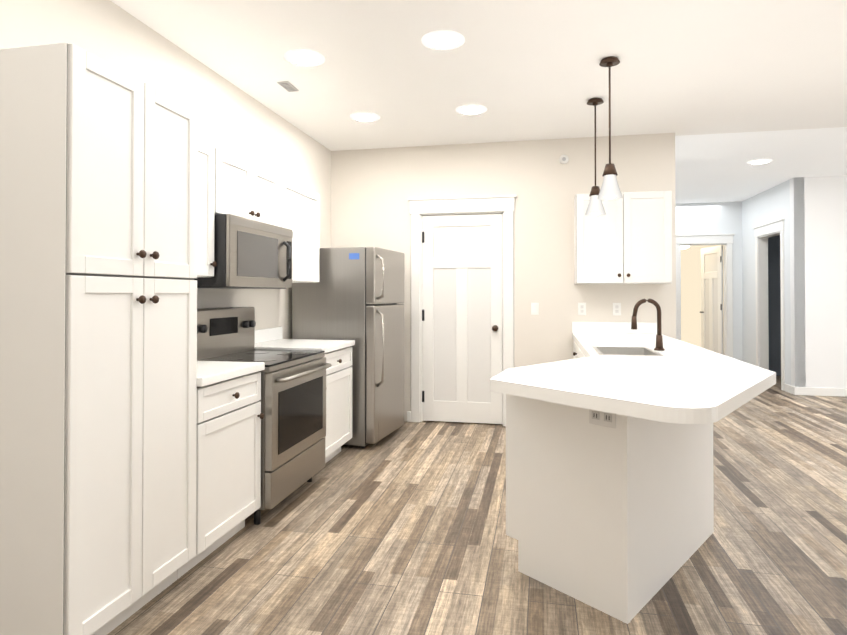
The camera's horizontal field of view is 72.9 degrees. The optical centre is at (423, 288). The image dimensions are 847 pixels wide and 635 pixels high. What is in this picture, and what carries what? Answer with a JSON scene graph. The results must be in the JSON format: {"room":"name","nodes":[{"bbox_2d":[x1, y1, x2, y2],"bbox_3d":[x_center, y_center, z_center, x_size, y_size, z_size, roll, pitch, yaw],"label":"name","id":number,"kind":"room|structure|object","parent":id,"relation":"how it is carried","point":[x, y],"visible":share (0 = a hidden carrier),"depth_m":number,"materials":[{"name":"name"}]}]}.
{"room":"kitchen","nodes":[
{"label":"kitchen","id":0,"kind":"room"},
{"bbox_2d":[0,0,330,338],"bbox_3d":[-1.714,-0.077,2.392,0.120,2.720,7.310,0,-1,12],"label":"wall","id":1,"kind":"structure","parent":0,"point":[235,121],"depth_m":3.66,"materials":[{"name":"paint"}]},
{"bbox_2d":[197,140,216,276],"bbox_3d":[-1.356,-0.422,2.903,0.373,0.720,0.584,0,-1,12],"label":"upper cabinet","id":2,"kind":"object","parent":1,"relation":"attached to","point":[206,263],"visible":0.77,"depth_m":3.08,"materials":[{"name":"white wood"}]},
{"bbox_2d":[215,148,280,226],"bbox_3d":[-1.214,-0.592,3.596,0.373,0.365,0.820,0,-1,12],"label":"upper cabinet","id":3,"kind":"object","parent":1,"relation":"attached to","point":[245,189],"visible":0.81,"depth_m":3.50,"materials":[{"name":"white wood"}]},
{"bbox_2d":[194,214,292,288],"bbox_3d":[-1.164,-0.202,3.582,0.475,0.406,0.810,0,-1,12],"label":"microwave","id":4,"kind":"object","parent":3,"relation":"attached to","point":[251,254],"visible":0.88,"depth_m":3.36,"materials":[{"name":"silver metal"}]},
{"bbox_2d":[281,178,319,282],"bbox_3d":[-1.061,-0.407,4.339,0.373,0.720,0.694,0,-1,12],"label":"upper cabinet","id":5,"kind":"object","parent":1,"relation":"attached to","point":[300,212],"visible":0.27,"depth_m":4.33,"materials":[{"name":"white wood"}]},
{"bbox_2d":[407,411,410,421],"bbox_3d":[-0.480,1.230,2.124,2.400,0.100,7.070,0,-1,12],"label":"baseboard","id":6,"kind":"structure","parent":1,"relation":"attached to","point":[408,416],"depth_m":5.65,"materials":[{"name":"white wood"}]},
{"bbox_2d":[107,376,846,634],"bbox_3d":[3.244,1.341,5.088,8.740,0.060,14.620,0,-1,12],"label":"floor","id":7,"kind":"structure","parent":0,"point":[401,530],"depth_m":2.77,"materials":[{"name":"brown wood"}]},
{"bbox_2d":[0,42,197,634],"bbox_3d":[-1.349,0.246,2.235,0.653,2.070,0.698,0,-1,12],"label":"pantry cabinet","id":8,"kind":"object","parent":7,"relation":"on","point":[98,282],"visible":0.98,"depth_m":1.94,"materials":[{"name":"white wood"}]},
{"bbox_2d":[177,361,264,578],"bbox_3d":[-1.219,0.792,2.861,0.653,0.990,0.584,0,-1,12],"label":"base cabinet","id":9,"kind":"object","parent":7,"relation":"on","point":[230,415],"visible":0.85,"depth_m":2.77,"materials":[{"name":"white wood"}]},
{"bbox_2d":[197,307,331,524],"bbox_3d":[-1.036,0.710,3.545,0.737,1.170,0.812,0,-1,12],"label":"range","id":10,"kind":"object","parent":7,"relation":"on","point":[293,407],"visible":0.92,"depth_m":3.43,"materials":[{"name":"silver metal"}]},
{"bbox_2d":[255,327,354,462],"bbox_3d":[-0.924,0.808,4.298,0.653,0.990,0.694,0,-1,12],"label":"base cabinet","id":11,"kind":"object","parent":7,"relation":"on","point":[338,354],"visible":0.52,"depth_m":4.29,"materials":[{"name":"white wood"}]},
{"bbox_2d":[292,247,404,447],"bbox_3d":[-0.614,0.491,5.055,0.806,1.640,0.742,0,-1,17],"label":"fridge","id":12,"kind":"object","parent":7,"relation":"on","point":[357,294],"visible":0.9,"depth_m":4.71,"materials":[{"name":"silver metal"}]},
{"bbox_2d":[506,418,617,618],"bbox_3d":[0.588,0.858,2.434,0.496,0.850,0.401,0,-1,12],"label":"peninsula end panel","id":13,"kind":"object","parent":7,"relation":"on","point":[609,489],"depth_m":2.40,"materials":[{"name":"white wood"}]},
{"bbox_2d":[490,334,775,425],"bbox_3d":[1.161,0.420,3.564,1.262,0.050,3.598,0,-1,12],"label":"countertop","id":14,"kind":"structure","parent":13,"relation":"on","point":[688,385],"depth_m":2.40,"materials":[{"name":"white stone"}]},
{"bbox_2d":[591,346,662,355],"bbox_3d":[1.258,0.488,3.586,0.356,0.194,0.536,0,-1,12],"label":"sink","id":15,"kind":"object","parent":14,"relation":"in","point":[635,351],"visible":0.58,"depth_m":3.81,"materials":[{"name":"silver metal"}]},
{"bbox_2d":[631,298,664,350],"bbox_3d":[1.439,0.231,3.694,0.202,0.330,0.122,0,-1,12],"label":"faucet","id":16,"kind":"object","parent":14,"relation":"on","point":[659,342],"visible":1,"depth_m":3.65,"materials":[{"name":"brown metal"}]},
{"bbox_2d":[618,422,713,623],"bbox_3d":[1.148,0.860,2.619,0.587,0.850,0.990,0,-1,12],"label":"panel","id":17,"kind":"object","parent":7,"relation":"on","point":[666,490],"depth_m":2.43,"materials":[{"name":"white wood"}]},
{"bbox_2d":[110,0,846,202],"bbox_3d":[3.244,-1.448,5.118,8.740,0.080,14.620,0,-1,12],"label":"ceiling","id":18,"kind":"structure","parent":0,"point":[725,91],"depth_m":3.79,"materials":[{"name":"paint"}]},
{"bbox_2d":[277,81,298,91],"bbox_3d":[-0.951,-1.414,4.031,0.080,0.010,0.180,0,-1,12],"label":"ceiling vent","id":19,"kind":"object","parent":18,"relation":"in","point":[288,86],"visible":1,"depth_m":4.01,"materials":[{"name":"white metal"}]},
{"bbox_2d":[284,49,324,66],"bbox_3d":[-0.735,-1.421,3.547,0.250,0.010,0.250,0,-1,12],"label":"recessed light","id":20,"kind":"object","parent":18,"relation":"in","point":[305,57],"visible":1,"depth_m":3.53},
{"bbox_2d":[350,112,379,121],"bbox_3d":[-0.481,-1.408,4.730,0.250,0.010,0.250,0,-1,12],"label":"recessed light","id":21,"kind":"object","parent":18,"relation":"in","point":[365,117],"visible":0.96,"depth_m":4.72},
{"bbox_2d":[421,30,464,49],"bbox_3d":[0.113,-1.423,3.301,0.250,0.010,0.250,0,-1,12],"label":"recessed light","id":22,"kind":"object","parent":18,"relation":"in","point":[443,40],"visible":1,"depth_m":3.29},
{"bbox_2d":[456,104,486,114],"bbox_3d":[0.379,-1.410,4.543,0.250,0.010,0.250,0,-1,12],"label":"recessed light","id":23,"kind":"object","parent":18,"relation":"in","point":[472,109],"visible":1,"depth_m":4.52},
{"bbox_2d":[585,98,605,215],"bbox_3d":[1.292,-0.984,4.310,0.150,0.864,0.150,0,-1,12],"label":"pendant light","id":24,"kind":"object","parent":18,"relation":"hanging from","point":[595,207],"visible":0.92,"depth_m":4.28,"materials":[{"name":"white glass"}]},
{"bbox_2d":[598,56,622,199],"bbox_3d":[1.160,-0.992,3.571,0.150,0.864,0.150,0,-1,12],"label":"pendant light","id":25,"kind":"object","parent":18,"relation":"hanging from","point":[610,189],"visible":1,"depth_m":3.54,"materials":[{"name":"white glass"}]},
{"bbox_2d":[747,159,772,164],"bbox_3d":[3.705,-1.391,6.319,0.250,0.010,0.250,0,-1,12],"label":"recessed light","id":26,"kind":"object","parent":18,"relation":"in","point":[758,161],"visible":1,"depth_m":6.29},
{"bbox_2d":[331,133,675,420],"bbox_3d":[0.680,-0.044,5.569,3.290,2.720,0.120,0,-1,12],"label":"wall","id":27,"kind":"structure","parent":0,"point":[373,191],"depth_m":5.44,"materials":[{"name":"paint"}]},
{"bbox_2d":[422,214,502,423],"bbox_3d":[0.367,0.294,5.562,0.786,2.020,0.109,0,-1,12],"label":"pantry door","id":28,"kind":"structure","parent":27,"relation":"in","point":[462,343],"depth_m":5.58,"materials":[{"name":"white wood"}]},
{"bbox_2d":[408,195,516,425],"bbox_3d":[0.378,0.216,5.610,1.060,2.202,0.156,0,-1,12],"label":"door frame","id":29,"kind":"structure","parent":27,"relation":"attached to","point":[504,205],"depth_m":5.58,"materials":[{"name":"white wood"}]},
{"bbox_2d":[531,303,538,314],"bbox_3d":[1.053,0.195,5.421,0.072,0.116,0.010,0,-1,12],"label":"switch plate","id":30,"kind":"object","parent":27,"relation":"attached to","point":[534,308],"visible":1,"depth_m":5.42,"materials":[{"name":"white plastic"}]},
{"bbox_2d":[559,155,568,163],"bbox_3d":[1.316,-1.206,5.373,0.084,0.084,0.029,0,-1,12],"label":"smoke detector","id":31,"kind":"object","parent":27,"relation":"attached to","point":[563,159],"visible":0.96,"depth_m":5.36,"materials":[{"name":"white plastic"}]},
{"bbox_2d":[578,303,585,314],"bbox_3d":[1.475,0.194,5.335,0.072,0.116,0.009,0,-1,12],"label":"electrical outlet plate","id":32,"kind":"object","parent":27,"relation":"attached to","point":[581,308],"visible":1,"depth_m":5.33,"materials":[{"name":"white plastic"}]},
{"bbox_2d":[572,322,656,333],"bbox_3d":[1.762,0.363,5.267,0.770,0.100,0.020,0,-1,12],"label":"backsplash","id":33,"kind":"structure","parent":27,"relation":"attached to","point":[577,327],"depth_m":5.26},
{"bbox_2d":[613,303,620,314],"bbox_3d":[1.778,0.193,5.273,0.072,0.116,0.009,0,-1,12],"label":"electrical outlet plate","id":34,"kind":"object","parent":27,"relation":"attached to","point":[616,308],"visible":1,"depth_m":5.27,"materials":[{"name":"white plastic"}]},
{"bbox_2d":[574,191,671,283],"bbox_3d":[1.756,-0.434,5.098,0.790,0.790,0.373,0,-1,12],"label":"upper cabinet","id":35,"kind":"object","parent":27,"relation":"attached to","point":[626,238],"visible":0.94,"depth_m":4.95,"materials":[{"name":"white wood"}]},
{"bbox_2d":[681,245,723,346],"bbox_3d":[4.995,0.016,11.134,2.300,2.720,0.100,0,-1,12],"label":"wall","id":36,"kind":"structure","parent":0,"point":[690,294],"depth_m":11.04,"materials":[{"name":"beige paint"}]},
{"bbox_2d":[676,202,742,360],"bbox_3d":[4.099,-0.004,9.286,2.150,2.720,0.120,0,-1,12],"label":"wall","id":37,"kind":"structure","parent":0,"point":[711,218],"depth_m":9.09,"materials":[{"name":"white paint"}]},
{"bbox_2d":[676,234,734,357],"bbox_3d":[4.473,0.249,9.188,0.910,2.212,0.156,0,-1,12],"label":"door frame","id":38,"kind":"structure","parent":37,"relation":"attached to","point":[726,240],"depth_m":9.11,"materials":[{"name":"white wood"}]},
{"bbox_2d":[700,245,723,354],"bbox_3d":[4.773,0.333,9.533,0.211,2.028,0.660,0,-1,12],"label":"hall door","id":39,"kind":"structure","parent":37,"relation":"in","point":[712,329],"depth_m":9.48,"materials":[{"name":"white wood"}]},
{"bbox_2d":[742,177,805,386],"bbox_3d":[4.890,-0.017,8.092,0.120,2.720,1.900,0,-1,12],"label":"wall","id":40,"kind":"structure","parent":0,"point":[768,206],"depth_m":7.85,"materials":[{"name":"white paint"}]},
{"bbox_2d":[753,218,784,390],"bbox_3d":[4.840,0.221,7.937,0.156,2.242,1.040,0,-1,12],"label":"door frame","id":41,"kind":"structure","parent":40,"relation":"attached to","point":[764,232],"depth_m":8.31,"materials":[{"name":"white wood"}]},
{"bbox_2d":[784,383,792,393],"bbox_3d":[4.665,1.285,7.311,0.017,0.100,0.274,0,-1,12],"label":"baseboard","id":42,"kind":"structure","parent":40,"relation":"attached to","point":[788,388],"depth_m":7.32,"materials":[{"name":"white wood"}]},
{"bbox_2d":[768,235,780,375],"bbox_3d":[6.002,-0.009,8.783,1.780,2.720,0.100,0,-1,12],"label":"wall","id":43,"kind":"structure","parent":0,"point":[774,305],"depth_m":8.84,"materials":[{"name":"black paint"}]},
{"bbox_2d":[790,176,846,387],"bbox_3d":[6.268,-0.029,6.900,3.300,2.720,0.120,0,-1,12],"label":"wall","id":44,"kind":"structure","parent":0,"point":[824,297],"depth_m":7.11,"materials":[{"name":"white paint"}]},
{"bbox_2d":[793,386,846,396],"bbox_3d":[6.248,1.280,6.823,3.314,0.100,0.017,0,-1,12],"label":"baseboard","id":45,"kind":"structure","parent":44,"relation":"attached to","point":[814,391],"depth_m":7.09,"materials":[{"name":"white wood"}]}
]}

